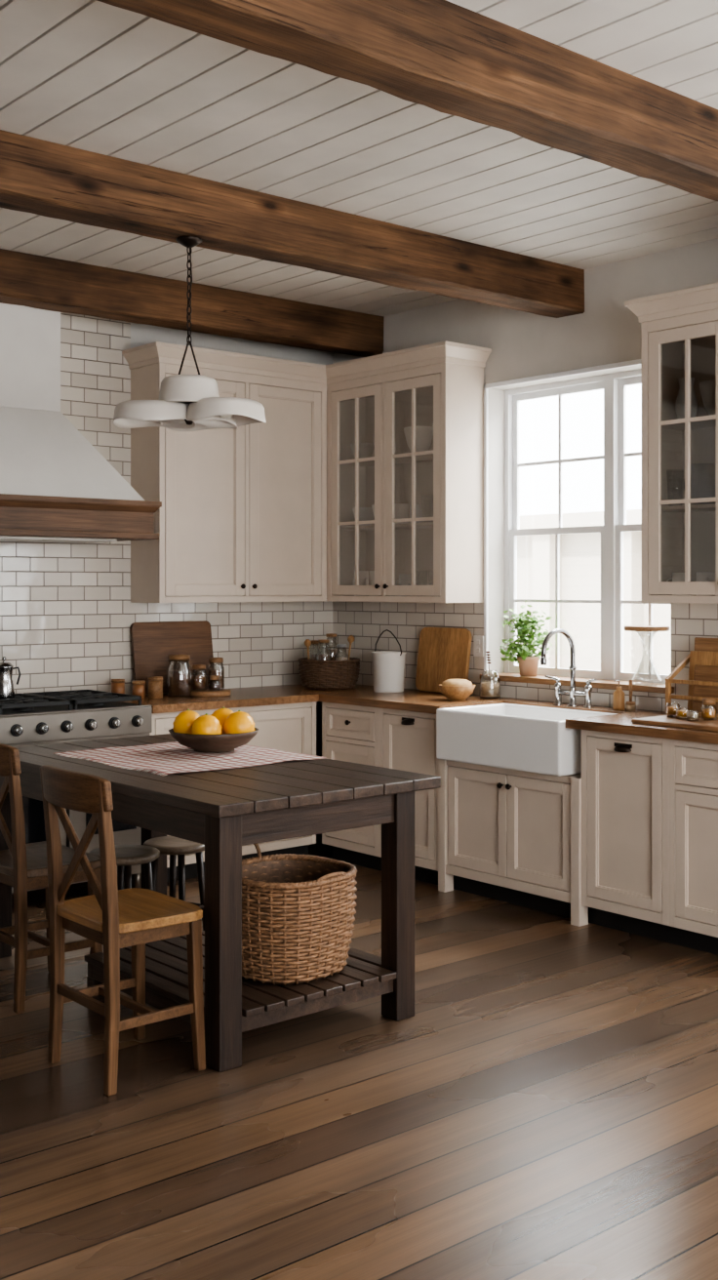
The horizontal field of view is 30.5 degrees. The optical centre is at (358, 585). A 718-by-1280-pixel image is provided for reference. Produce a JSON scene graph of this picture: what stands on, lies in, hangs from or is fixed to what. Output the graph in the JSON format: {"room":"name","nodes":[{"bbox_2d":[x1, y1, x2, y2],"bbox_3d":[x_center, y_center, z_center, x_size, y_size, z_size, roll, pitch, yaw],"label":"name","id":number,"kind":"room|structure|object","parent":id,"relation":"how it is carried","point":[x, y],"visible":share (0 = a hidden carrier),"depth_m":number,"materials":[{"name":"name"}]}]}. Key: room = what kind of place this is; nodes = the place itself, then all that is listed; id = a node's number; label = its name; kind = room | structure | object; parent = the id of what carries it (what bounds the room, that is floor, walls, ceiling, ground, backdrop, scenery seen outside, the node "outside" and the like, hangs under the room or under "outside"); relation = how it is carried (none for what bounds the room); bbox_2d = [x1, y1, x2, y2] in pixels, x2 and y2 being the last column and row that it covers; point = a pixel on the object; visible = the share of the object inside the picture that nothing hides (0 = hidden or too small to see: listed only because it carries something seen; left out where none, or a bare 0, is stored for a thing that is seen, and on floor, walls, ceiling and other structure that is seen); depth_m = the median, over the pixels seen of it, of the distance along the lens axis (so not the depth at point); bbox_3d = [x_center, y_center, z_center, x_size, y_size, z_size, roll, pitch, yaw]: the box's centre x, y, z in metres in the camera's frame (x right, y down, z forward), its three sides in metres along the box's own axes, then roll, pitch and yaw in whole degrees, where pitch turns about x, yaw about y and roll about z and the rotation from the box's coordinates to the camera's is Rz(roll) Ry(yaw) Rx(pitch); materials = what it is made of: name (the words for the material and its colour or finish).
{"room":"kitchen","nodes":[
{"label":"kitchen","id":0,"kind":"room"},
{"bbox_2d":[130,322,332,757],"bbox_3d":[-2.709,-0.048,6.204,6.520,3.165,0.200,0,0,-40],"label":"wall","id":1,"kind":"structure","parent":0,"point":[140,334],"depth_m":7.76,"materials":[{"name":"white paint"}]},
{"bbox_2d":[0,302,161,543],"bbox_3d":[-1.731,-0.916,6.482,1.390,1.387,0.615,0,0,-40],"label":"range hood","id":2,"kind":"object","parent":1,"relation":"attached to","point":[56,486],"visible":0.96,"depth_m":6.53,"materials":[{"name":"paint"}]},
{"bbox_2d":[0,535,117,543],"bbox_3d":[-1.736,-0.229,6.488,1.000,0.012,0.400,0,0,-40],"label":"vent grille","id":3,"kind":"object","parent":2,"relation":"attached to","point":[2,538],"depth_m":6.52,"materials":[{"name":"silver metal"}]},
{"bbox_2d":[0,312,332,694],"bbox_3d":[-1.770,-0.037,6.867,4.210,3.145,0.010,0,0,-40],"label":"backsplash","id":4,"kind":"structure","parent":1,"relation":"attached to","point":[67,614],"depth_m":7.16,"materials":[{"name":"tile"}]},
{"bbox_2d":[121,341,326,602],"bbox_3d":[-0.732,-0.600,7.510,1.211,1.390,0.356,0,0,-40],"label":"upper cabinet","id":5,"kind":"object","parent":1,"relation":"attached to","point":[242,515],"visible":0.89,"depth_m":7.39,"materials":[{"name":"beige paint"}]},
{"bbox_2d":[0,833,717,1279],"bbox_3d":[0.007,1.585,3.014,6.920,0.100,8.580,0,0,-40],"label":"floor","id":6,"kind":"structure","parent":0,"point":[546,1106],"depth_m":3.71,"materials":[{"name":"brown wood"}]},
{"bbox_2d":[0,743,102,1013],"bbox_3d":[-1.235,1.052,4.951,0.410,0.965,0.420,0,0,-40],"label":"dining chair","id":7,"kind":"object","parent":6,"relation":"on","point":[23,868],"visible":0.61,"depth_m":4.75,"materials":[{"name":"brown wood"}]},
{"bbox_2d":[0,689,152,893],"bbox_3d":[-1.687,1.046,6.430,1.210,0.978,0.752,0,0,-40],"label":"range cooker","id":8,"kind":"object","parent":6,"relation":"on","point":[26,719],"visible":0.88,"depth_m":6.35,"materials":[{"name":"silver metal"}]},
{"bbox_2d":[0,656,20,698],"bbox_3d":[-1.757,0.456,6.548,0.128,0.202,0.108,0,0,-5],"label":"coffee pot","id":9,"kind":"object","parent":8,"relation":"on","point":[7,690],"visible":1,"depth_m":6.51,"materials":[{"name":"silver metal"}]},
{"bbox_2d":[0,701,143,715],"bbox_3d":[-1.710,0.606,6.457,1.170,0.008,0.570,0,0,-40],"label":"cooktop","id":10,"kind":"object","parent":8,"relation":"in","point":[103,704],"depth_m":6.41,"materials":[{"name":"metal"}]},
{"bbox_2d":[40,764,205,1095],"bbox_3d":[-0.764,1.052,4.190,0.410,0.965,0.420,0,0,-40],"label":"dining chair","id":11,"kind":"object","parent":6,"relation":"on","point":[113,918],"visible":1,"depth_m":4.12,"materials":[{"name":"brown wood"}]},
{"bbox_2d":[88,844,159,954],"bbox_3d":[-0.940,1.300,5.268,0.284,0.471,0.284,0,0,27],"label":"stool","id":12,"kind":"object","parent":6,"relation":"on","point":[127,856],"visible":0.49,"depth_m":5.25,"materials":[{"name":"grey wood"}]},
{"bbox_2d":[143,836,204,937],"bbox_3d":[-0.763,1.306,5.523,0.284,0.461,0.284,0,0,27],"label":"stool","id":13,"kind":"object","parent":6,"relation":"on","point":[173,846],"visible":0.52,"depth_m":5.49,"materials":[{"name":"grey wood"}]},
{"bbox_2d":[0,733,440,1072],"bbox_3d":[-0.653,1.110,5.089,0.961,0.850,1.804,0,0,-40],"label":"dining table","id":14,"kind":"object","parent":6,"relation":"on","point":[224,811],"visible":0.67,"depth_m":4.52,"materials":[{"name":"brown wood"}]},
{"bbox_2d":[53,741,325,776],"bbox_3d":[-0.687,0.679,5.279,0.776,0.010,0.852,0,0,-40],"label":"table runner","id":15,"kind":"object","parent":14,"relation":"on","point":[167,758],"visible":0.91,"depth_m":5.21,"materials":[{"name":"fabric"}]},
{"bbox_2d":[168,727,258,752],"bbox_3d":[-0.596,0.634,5.404,0.370,0.084,0.370,0,0,-40],"label":"fruit bowl","id":16,"kind":"object","parent":15,"relation":"on","point":[226,742],"visible":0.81,"depth_m":5.27,"materials":[{"name":"brown wood"}]},
{"bbox_2d":[172,709,199,733],"bbox_3d":[-0.704,0.578,5.426,0.127,0.136,0.127,0,0,-40],"label":"orange","id":17,"kind":"object","parent":16,"relation":"in","point":[182,723],"visible":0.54,"depth_m":5.38,"materials":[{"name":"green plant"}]},
{"bbox_2d":[191,713,221,734],"bbox_3d":[-0.618,0.584,5.330,0.123,0.132,0.123,0,0,-25],"label":"orange","id":18,"kind":"object","parent":16,"relation":"in","point":[206,724],"visible":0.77,"depth_m":5.29,"materials":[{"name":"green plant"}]},
{"bbox_2d":[211,706,233,734],"bbox_3d":[-0.566,0.574,5.494,0.125,0.134,0.125,0,0,6],"label":"orange","id":19,"kind":"object","parent":16,"relation":"in","point":[220,714],"visible":0.44,"depth_m":5.45,"materials":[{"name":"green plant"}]},
{"bbox_2d":[223,709,254,734],"bbox_3d":[-0.490,0.578,5.381,0.129,0.138,0.129,0,0,-9],"label":"orange","id":20,"kind":"object","parent":16,"relation":"in","point":[237,722],"visible":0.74,"depth_m":5.33,"materials":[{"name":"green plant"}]},
{"bbox_2d":[84,930,396,1032],"bbox_3d":[-0.406,1.446,4.749,0.816,0.178,0.903,0,0,-40],"label":"shelf","id":21,"kind":"object","parent":14,"relation":"attached to","point":[365,976],"depth_m":4.50,"materials":[{"name":"brown wood"}]},
{"bbox_2d":[241,843,357,985],"bbox_3d":[-0.259,1.134,4.660,0.477,0.438,0.477,0,0,43],"label":"wicker basket","id":22,"kind":"object","parent":14,"relation":"on","point":[299,911],"visible":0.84,"depth_m":4.47,"materials":[{"name":"brown wicker"}]},
{"bbox_2d":[149,701,316,882],"bbox_3d":[-0.840,1.090,7.213,1.075,0.890,0.648,0,0,-40],"label":"base cabinet","id":23,"kind":"object","parent":6,"relation":"on","point":[287,727],"visible":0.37,"depth_m":7.17,"materials":[{"name":"beige paint"}]},
{"bbox_2d":[321,701,381,871],"bbox_3d":[0.167,1.090,7.340,0.628,0.890,0.480,0,0,-40],"label":"base cabinet","id":24,"kind":"object","parent":6,"relation":"on","point":[349,733],"visible":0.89,"depth_m":7.15,"materials":[{"name":"beige paint"}]},
{"bbox_2d":[378,708,438,884],"bbox_3d":[0.473,1.090,6.981,0.627,0.890,0.465,0,0,-40],"label":"base cabinet","id":25,"kind":"object","parent":6,"relation":"on","point":[407,740],"visible":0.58,"depth_m":6.76,"materials":[{"name":"beige paint"}]},
{"bbox_2d":[438,759,592,926],"bbox_3d":[0.920,1.202,6.455,0.628,0.665,0.915,0,0,-40],"label":"base cabinet","id":26,"kind":"object","parent":6,"relation":"on","point":[511,836],"visible":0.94,"depth_m":6.26,"materials":[{"name":"beige paint"}]},
{"bbox_2d":[581,729,679,945],"bbox_3d":[1.371,1.090,5.926,0.627,0.890,0.475,0,0,-40],"label":"base cabinet","id":27,"kind":"object","parent":6,"relation":"on","point":[624,778],"visible":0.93,"depth_m":5.75,"materials":[{"name":"beige paint"}]},
{"bbox_2d":[668,738,717,955],"bbox_3d":[1.731,1.090,5.503,0.628,0.890,0.635,0,0,-40],"label":"base cabinet","id":28,"kind":"object","parent":6,"relation":"on","point":[693,766],"visible":0.99,"depth_m":5.48,"materials":[{"name":"beige paint"}]},
{"bbox_2d":[120,683,717,744],"bbox_3d":[0.359,0.625,6.294,1.708,0.040,3.618,0,0,-40],"label":"countertop","id":29,"kind":"structure","parent":28,"relation":"on","point":[410,700],"depth_m":6.83,"materials":[{"name":"brown wood"}]},
{"bbox_2d":[111,679,124,693],"bbox_3d":[-1.291,0.552,7.045,0.075,0.105,0.075,0,0,-40],"label":"canister","id":30,"kind":"object","parent":29,"relation":"on","point":[117,685],"visible":0.8,"depth_m":7.01,"materials":[{"name":"brown wood"}]},
{"bbox_2d":[131,680,145,698],"bbox_3d":[-1.183,0.557,7.057,0.071,0.095,0.071,0,0,-40],"label":"canister","id":31,"kind":"object","parent":29,"relation":"on","point":[138,686],"visible":0.91,"depth_m":7.03,"materials":[{"name":"brown wood"}]},
{"bbox_2d":[147,676,162,698],"bbox_3d":[-1.096,0.547,7.079,0.083,0.115,0.083,0,0,-40],"label":"canister","id":32,"kind":"object","parent":29,"relation":"on","point":[155,683],"visible":1,"depth_m":7.04,"materials":[{"name":"brown wood"}]},
{"bbox_2d":[130,620,214,694],"bbox_3d":[-1.043,0.403,7.409,0.520,0.398,0.077,0,0,-40],"label":"cutting board","id":33,"kind":"object","parent":29,"relation":"on","point":[152,643],"visible":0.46,"depth_m":7.38,"materials":[{"name":"brown wood"}]},
{"bbox_2d":[166,654,191,697],"bbox_3d":[-0.977,0.491,7.154,0.132,0.228,0.132,0,0,-40],"label":"glass jar","id":34,"kind":"object","parent":29,"relation":"on","point":[178,681],"visible":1,"depth_m":7.10,"materials":[{"name":"clear glass"}]},
{"bbox_2d":[188,688,230,696],"bbox_3d":[-0.827,0.592,7.256,0.236,0.026,0.236,0,0,-40],"label":"round board","id":35,"kind":"object","parent":29,"relation":"on","point":[202,692],"visible":0.89,"depth_m":7.17,"materials":[{"name":"brown wood"}]},
{"bbox_2d":[191,664,206,690],"bbox_3d":[-0.883,0.507,7.260,0.090,0.143,0.090,0,0,-40],"label":"glass jar","id":36,"kind":"object","parent":35,"relation":"on","point":[197,681],"visible":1,"depth_m":7.23,"materials":[{"name":"clear glass"}]},
{"bbox_2d":[209,675,220,689],"bbox_3d":[-0.792,0.535,7.207,0.060,0.088,0.060,0,0,-40],"label":"glass jar","id":37,"kind":"object","parent":35,"relation":"on","point":[213,686],"visible":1,"depth_m":7.19,"materials":[{"name":"clear glass"}]},
{"bbox_2d":[207,657,224,688],"bbox_3d":[-0.794,0.490,7.310,0.090,0.178,0.090,0,0,-40],"label":"glass jar","id":38,"kind":"object","parent":35,"relation":"on","point":[211,660],"visible":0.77,"depth_m":7.28,"materials":[{"name":"clear glass"}]},
{"bbox_2d":[298,656,360,689],"bbox_3d":[-0.174,0.516,7.746,0.366,0.172,0.368,0,0,37],"label":"wicker basket","id":39,"kind":"object","parent":29,"relation":"on","point":[314,674],"visible":0.95,"depth_m":7.60,"materials":[{"name":"brown wicker"}]},
{"bbox_2d":[304,639,311,659],"bbox_3d":[-0.301,0.455,7.696,0.040,0.281,0.040,0,0,-40],"label":"wooden spoon","id":40,"kind":"object","parent":39,"relation":"in","point":[307,642],"visible":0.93,"depth_m":7.69,"materials":[{"name":"brown wood"}]},
{"bbox_2d":[309,640,319,660],"bbox_3d":[-0.263,0.460,7.782,0.076,0.270,0.076,0,0,-40],"label":"glass jar","id":41,"kind":"object","parent":39,"relation":"in","point":[311,657],"visible":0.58,"depth_m":7.75,"materials":[{"name":"clear glass"}]},
{"bbox_2d":[317,639,330,660],"bbox_3d":[-0.205,0.455,7.674,0.088,0.280,0.088,0,0,-40],"label":"glass jar","id":42,"kind":"object","parent":39,"relation":"in","point":[321,657],"visible":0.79,"depth_m":7.65,"materials":[{"name":"clear glass"}]},
{"bbox_2d":[323,633,339,660],"bbox_3d":[-0.162,0.440,7.802,0.088,0.310,0.088,0,0,-40],"label":"glass jar","id":43,"kind":"object","parent":39,"relation":"in","point":[332,652],"visible":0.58,"depth_m":7.77,"materials":[{"name":"clear glass"}]},
{"bbox_2d":[334,643,347,660],"bbox_3d":[-0.102,0.470,7.715,0.080,0.250,0.080,0,0,-40],"label":"glass jar","id":44,"kind":"object","parent":39,"relation":"in","point":[338,645],"visible":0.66,"depth_m":7.69,"materials":[{"name":"clear glass"}]},
{"bbox_2d":[347,635,354,660],"bbox_3d":[-0.053,0.445,7.800,0.054,0.302,0.044,0,0,-40],"label":"wooden spoon","id":45,"kind":"object","parent":39,"relation":"in","point":[350,638],"visible":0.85,"depth_m":7.79,"materials":[{"name":"brown wood"}]},
{"bbox_2d":[370,629,406,692],"bbox_3d":[0.170,0.428,7.481,0.201,0.355,0.201,0,0,0],"label":"bucket","id":46,"kind":"object","parent":29,"relation":"on","point":[388,666],"visible":1,"depth_m":7.40,"materials":[{"name":"white metal"}]},
{"bbox_2d":[415,627,471,692],"bbox_3d":[0.474,0.420,7.411,0.065,0.364,0.400,0,0,-40],"label":"cutting board","id":47,"kind":"object","parent":29,"relation":"on","point":[444,653],"visible":0.79,"depth_m":7.41,"materials":[{"name":"brown wood"}]},
{"bbox_2d":[439,679,475,700],"bbox_3d":[0.518,0.549,6.949,0.196,0.112,0.196,0,0,-40],"label":"wooden bowl","id":48,"kind":"object","parent":29,"relation":"on","point":[452,689],"visible":1,"depth_m":6.89,"materials":[{"name":"brown wood"}]},
{"bbox_2d":[479,651,501,698],"bbox_3d":[0.702,0.479,7.041,0.116,0.251,0.116,0,0,-40],"label":"glass vase","id":49,"kind":"object","parent":29,"relation":"on","point":[488,689],"visible":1,"depth_m":7.00,"materials":[{"name":"clear glass"}]},
{"bbox_2d":[436,703,617,776],"bbox_3d":[0.830,0.739,6.401,0.493,0.252,0.810,0,0,-40],"label":"farmhouse sink","id":50,"kind":"object","parent":29,"relation":"in","point":[531,739],"visible":0.83,"depth_m":6.24,"materials":[{"name":"white ceramic"}]},
{"bbox_2d":[540,628,597,707],"bbox_3d":[1.024,0.409,6.603,0.279,0.392,0.271,0,0,-4],"label":"bridge faucet","id":51,"kind":"object","parent":29,"relation":"on","point":[572,693],"visible":1,"depth_m":6.60,"materials":[{"name":"silver metal"}]},
{"bbox_2d":[612,680,624,710],"bbox_3d":[1.264,0.532,6.396,0.058,0.146,0.056,0,0,-40],"label":"soap bottle","id":52,"kind":"object","parent":29,"relation":"on","point":[618,695],"visible":1,"depth_m":6.38,"materials":[{"name":"brown wood"}]},
{"bbox_2d":[625,680,635,711],"bbox_3d":[1.310,0.530,6.343,0.048,0.150,0.048,0,0,-40],"label":"dish brush","id":53,"kind":"object","parent":29,"relation":"on","point":[630,705],"visible":1,"depth_m":6.33,"materials":[{"name":"brown wood"}]},
{"bbox_2d":[631,715,717,731],"bbox_3d":[1.455,0.595,5.679,0.280,0.020,0.480,0,0,-40],"label":"serving board","id":54,"kind":"object","parent":29,"relation":"on","point":[705,724],"visible":1,"depth_m":5.65,"materials":[{"name":"brown wood"}]},
{"bbox_2d":[665,704,680,715],"bbox_3d":[1.398,0.554,5.854,0.064,0.062,0.064,0,0,-40],"label":"glass jar","id":55,"kind":"object","parent":54,"relation":"on","point":[671,710],"visible":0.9,"depth_m":5.83,"materials":[{"name":"clear glass"}]},
{"bbox_2d":[676,708,688,719],"bbox_3d":[1.420,0.560,5.767,0.060,0.050,0.060,0,0,-40],"label":"glass jar","id":56,"kind":"object","parent":54,"relation":"on","point":[682,713],"visible":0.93,"depth_m":5.75,"materials":[{"name":"clear glass"}]},
{"bbox_2d":[686,712,698,719],"bbox_3d":[1.441,0.562,5.680,0.052,0.045,0.052,0,0,-40],"label":"glass jar","id":57,"kind":"object","parent":54,"relation":"on","point":[692,715],"visible":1,"depth_m":5.66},
{"bbox_2d":[701,698,716,718],"bbox_3d":[1.522,0.538,5.723,0.064,0.093,0.064,0,0,-40],"label":"glass jar","id":58,"kind":"object","parent":54,"relation":"on","point":[705,712],"visible":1,"depth_m":5.70,"materials":[{"name":"clear glass"}]},
{"bbox_2d":[665,650,717,719],"bbox_3d":[1.625,0.455,5.889,0.218,0.300,0.460,0,0,-40],"label":"dish rack","id":59,"kind":"object","parent":29,"relation":"on","point":[669,679],"visible":0.32,"depth_m":5.96,"materials":[{"name":"brown wood"}]},
{"bbox_2d":[687,650,717,711],"bbox_3d":[1.607,0.439,5.927,0.040,0.280,0.280,0,0,-40],"label":"cutting board","id":60,"kind":"object","parent":59,"relation":"in","point":[700,658],"visible":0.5,"depth_m":6.00,"materials":[{"name":"brown wood"}]},
{"bbox_2d":[692,664,717,714],"bbox_3d":[1.616,0.469,5.843,0.035,0.220,0.300,0,0,-40],"label":"cutting board","id":61,"kind":"object","parent":59,"relation":"in","point":[701,672],"visible":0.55,"depth_m":5.91,"materials":[{"name":"brown wood"}]},
{"bbox_2d":[694,637,717,651],"bbox_3d":[1.656,0.409,5.942,0.044,0.340,0.340,0,0,-40],"label":"cutting board","id":62,"kind":"object","parent":59,"relation":"in","point":[700,643],"visible":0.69,"depth_m":6.02,"materials":[{"name":"brown wood"}]},
{"bbox_2d":[0,0,717,316],"bbox_3d":[0.007,-1.660,3.014,6.920,0.100,8.580,0,0,-40],"label":"ceiling","id":63,"kind":"structure","parent":0,"point":[96,76],"depth_m":4.76,"materials":[{"name":"white paint"}]},
{"bbox_2d":[0,248,383,357],"bbox_3d":[-2.392,-1.497,5.832,6.520,0.226,0.186,0,0,-40],"label":"ceiling beam","id":64,"kind":"structure","parent":63,"relation":"attached to","point":[35,281],"depth_m":6.96,"materials":[{"name":"brown wood"}]},
{"bbox_2d":[0,129,584,318],"bbox_3d":[-1.396,-1.498,4.662,6.520,0.225,0.199,0,0,-40],"label":"ceiling beam","id":65,"kind":"structure","parent":63,"relation":"attached to","point":[38,177],"depth_m":5.42,"materials":[{"name":"brown wood"}]},
{"bbox_2d":[112,236,265,431],"bbox_3d":[-0.675,-1.017,5.277,0.536,0.752,0.542,0,0,-40],"label":"pendant lamp","id":66,"kind":"object","parent":65,"relation":"hanging from","point":[185,402],"visible":1,"depth_m":5.18,"materials":[{"name":"white metal"}]},
{"bbox_2d":[96,0,717,201],"bbox_3d":[-0.255,-1.498,3.323,6.520,0.225,0.198,0,0,-40],"label":"ceiling beam","id":67,"kind":"structure","parent":63,"relation":"attached to","point":[442,56],"depth_m":3.75,"materials":[{"name":"brown wood"}]},
{"bbox_2d":[332,238,717,673],"bbox_3d":[2.501,-0.048,5.269,0.200,3.165,8.380,0,0,-40],"label":"wall","id":68,"kind":"structure","parent":0,"point":[522,343],"depth_m":6.96,"materials":[{"name":"white paint"}]},
{"bbox_2d":[325,340,491,602],"bbox_3d":[0.246,-0.600,7.483,0.351,1.390,1.066,0,0,-40],"label":"upper cabinet","id":69,"kind":"object","parent":68,"relation":"attached to","point":[440,384],"visible":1,"depth_m":7.39,"materials":[{"name":"beige paint"}]},
{"bbox_2d":[352,570,368,596],"bbox_3d":[0.013,-0.004,7.779,0.088,0.160,0.105,0,0,9],"label":"cup","id":70,"kind":"object","parent":69,"relation":"on","point":[363,575],"visible":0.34,"depth_m":7.75,"materials":[{"name":"white ceramic"}]},
{"bbox_2d":[350,442,374,458],"bbox_3d":[0.021,-0.787,7.794,0.150,0.102,0.150,0,0,-40],"label":"bowl","id":71,"kind":"object","parent":69,"relation":"on","point":[366,450],"visible":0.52,"depth_m":7.74,"materials":[{"name":"beige ceramic"}]},
{"bbox_2d":[352,507,374,525],"bbox_3d":[0.034,-0.402,7.779,0.150,0.112,0.150,0,0,-40],"label":"bowl","id":72,"kind":"object","parent":69,"relation":"on","point":[365,513],"visible":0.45,"depth_m":7.72,"materials":[{"name":"beige ceramic"}]},
{"bbox_2d":[363,570,381,596],"bbox_3d":[0.098,-0.004,7.676,0.105,0.160,0.088,0,0,-35],"label":"cup","id":73,"kind":"object","parent":69,"relation":"on","point":[372,573],"visible":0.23,"depth_m":7.65,"materials":[{"name":"white ceramic"}]},
{"bbox_2d":[339,453,433,467],"bbox_3d":[0.257,-0.727,7.529,0.255,0.016,0.974,0,0,-40],"label":"shelf","id":74,"kind":"object","parent":69,"relation":"attached to","point":[400,460],"depth_m":7.56,"materials":[{"name":"beige wood"}]},
{"bbox_2d":[339,521,433,530],"bbox_3d":[0.257,-0.337,7.529,0.255,0.016,0.974,0,0,-40],"label":"shelf","id":75,"kind":"object","parent":69,"relation":"attached to","point":[343,526],"depth_m":7.52,"materials":[{"name":"beige wood"}]},
{"bbox_2d":[395,503,408,523],"bbox_3d":[0.245,-0.406,7.527,0.084,0.120,0.102,0,0,-23],"label":"cup","id":76,"kind":"object","parent":69,"relation":"on","point":[401,509],"visible":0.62,"depth_m":7.50,"materials":[{"name":"beige ceramic"}]},
{"bbox_2d":[395,573,411,596],"bbox_3d":[0.262,0.006,7.482,0.080,0.140,0.099,0,0,28],"label":"cup","id":77,"kind":"object","parent":69,"relation":"on","point":[404,579],"visible":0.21,"depth_m":7.46,"materials":[{"name":"white ceramic"}]},
{"bbox_2d":[409,504,423,522],"bbox_3d":[0.327,-0.401,7.441,0.080,0.110,0.099,0,0,2],"label":"cup","id":78,"kind":"object","parent":69,"relation":"on","point":[419,507],"visible":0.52,"depth_m":7.41,"materials":[{"name":"beige ceramic"}]},
{"bbox_2d":[403,426,433,451],"bbox_3d":[0.338,-0.812,7.407,0.170,0.152,0.170,0,0,-40],"label":"bowl","id":79,"kind":"object","parent":69,"relation":"on","point":[423,435],"visible":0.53,"depth_m":7.35,"materials":[{"name":"white ceramic"}]},
{"bbox_2d":[332,600,717,711],"bbox_3d":[1.014,0.335,6.853,0.010,0.600,3.620,0,0,-40],"label":"backsplash","id":80,"kind":"structure","parent":68,"relation":"attached to","point":[366,621],"depth_m":7.37,"materials":[{"name":"tile"}]},
{"bbox_2d":[473,635,483,656],"bbox_3d":[0.660,0.335,7.248,0.015,0.116,0.072,0,0,-40],"label":"power outlet","id":81,"kind":"object","parent":80,"relation":"attached to","point":[478,641],"visible":1,"depth_m":7.24,"materials":[{"name":"plastic"}]},
{"bbox_2d":[483,359,641,674],"bbox_3d":[1.098,-0.310,6.751,0.017,1.590,1.255,0,0,-40],"label":"window trim","id":82,"kind":"structure","parent":68,"relation":"in","point":[487,386],"depth_m":7.21,"materials":[{"name":"white paint"}]},
{"bbox_2d":[480,672,674,693],"bbox_3d":[1.139,0.500,6.783,0.200,0.030,1.250,0,0,-40],"label":"window sill","id":83,"kind":"structure","parent":68,"relation":"attached to","point":[508,677],"depth_m":6.71,"materials":[{"name":"brown wood"}]},
{"bbox_2d":[499,600,552,676],"bbox_3d":[0.885,0.282,7.055,0.233,0.406,0.337,0,0,-40],"label":"potted herb","id":84,"kind":"object","parent":83,"relation":"on","point":[525,624],"visible":0.97,"depth_m":7.03,"materials":[{"name":"plant"}]},
{"bbox_2d":[517,655,540,676],"bbox_3d":[0.909,0.432,7.053,0.124,0.105,0.124,0,0,-40],"label":"pot","id":85,"kind":"object","parent":83,"relation":"on","point":[529,666],"depth_m":7.01,"materials":[{"name":"ceramic"}]},
{"bbox_2d":[623,625,669,684],"bbox_3d":[1.410,0.342,6.449,0.220,0.286,0.220,0,0,-40],"label":"pedestal stand","id":86,"kind":"object","parent":83,"relation":"on","point":[625,627],"visible":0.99,"depth_m":6.37,"materials":[{"name":"brown wood"}]},
{"bbox_2d":[504,368,670,683],"bbox_3d":[1.228,-0.290,6.864,0.069,1.590,1.220,0,0,-40],"label":"window","id":87,"kind":"structure","parent":68,"relation":"in","point":[612,601],"depth_m":6.80,"materials":[{"name":"white paint"}]},
{"bbox_2d":[624,281,717,603],"bbox_3d":[1.700,-0.615,5.776,0.351,1.390,1.062,0,0,-40],"label":"upper cabinet","id":88,"kind":"object","parent":68,"relation":"attached to","point":[680,328],"visible":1,"depth_m":6.04,"materials":[{"name":"beige paint"}]},
{"bbox_2d":[666,572,684,581],"bbox_3d":[1.477,0.001,6.056,0.102,0.120,0.084,0,0,-26],"label":"cup","id":89,"kind":"object","parent":88,"relation":"on","point":[676,577],"visible":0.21,"depth_m":6.03,"materials":[{"name":"white ceramic"}]},
{"bbox_2d":[675,377,697,419],"bbox_3d":[1.504,-0.851,6.048,0.107,0.200,0.100,0,0,-43],"label":"vase","id":90,"kind":"object","parent":88,"relation":"on","point":[680,400],"visible":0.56,"depth_m":6.02,"materials":[{"name":"grey ceramic"}]},
{"bbox_2d":[661,419,716,430],"bbox_3d":[1.729,-0.742,5.801,0.255,0.016,0.914,0,0,-40],"label":"shelf","id":91,"kind":"object","parent":88,"relation":"attached to","point":[708,424],"depth_m":6.05,"materials":[{"name":"beige wood"}]},
{"bbox_2d":[661,503,716,513],"bbox_3d":[1.729,-0.352,5.801,0.255,0.016,0.914,0,0,-40],"label":"shelf","id":92,"kind":"object","parent":88,"relation":"attached to","point":[672,507],"depth_m":5.98,"materials":[{"name":"beige wood"}]},
{"bbox_2d":[683,463,716,505],"bbox_3d":[1.569,-0.456,5.990,0.127,0.190,0.128,0,0,-32],"label":"cup","id":93,"kind":"object","parent":88,"relation":"on","point":[702,475],"visible":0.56,"depth_m":5.93,"materials":[{"name":"grey ceramic"}]},
{"bbox_2d":[696,572,714,581],"bbox_3d":[1.575,0.001,5.952,0.080,0.120,0.099,0,0,-32],"label":"cup","id":94,"kind":"object","parent":88,"relation":"on","point":[700,577],"visible":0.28,"depth_m":5.93,"materials":[{"name":"white ceramic"}]},
{"bbox_2d":[699,379,716,415],"bbox_3d":[1.615,-0.832,5.907,0.170,0.162,0.170,0,0,-40],"label":"bowl","id":95,"kind":"object","parent":88,"relation":"on","point":[707,388],"visible":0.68,"depth_m":5.87,"materials":[{"name":"ceramic"}]},
{"label":"outside","id":96,"kind":"structure","parent":0,"visible":0},
{"bbox_3d":[3.513,2.560,10.873,8.550,0.050,20.000,0,0,-40],"label":"pavement","id":97,"kind":"object","parent":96,"visible":0},
{"bbox_2d":[517,509,670,675],"bbox_3d":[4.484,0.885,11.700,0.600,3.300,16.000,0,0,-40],"label":"neighbouring building","id":98,"kind":"structure","parent":97,"relation":"on","point":[580,553],"depth_m":14.11,"materials":[{"name":"white"}]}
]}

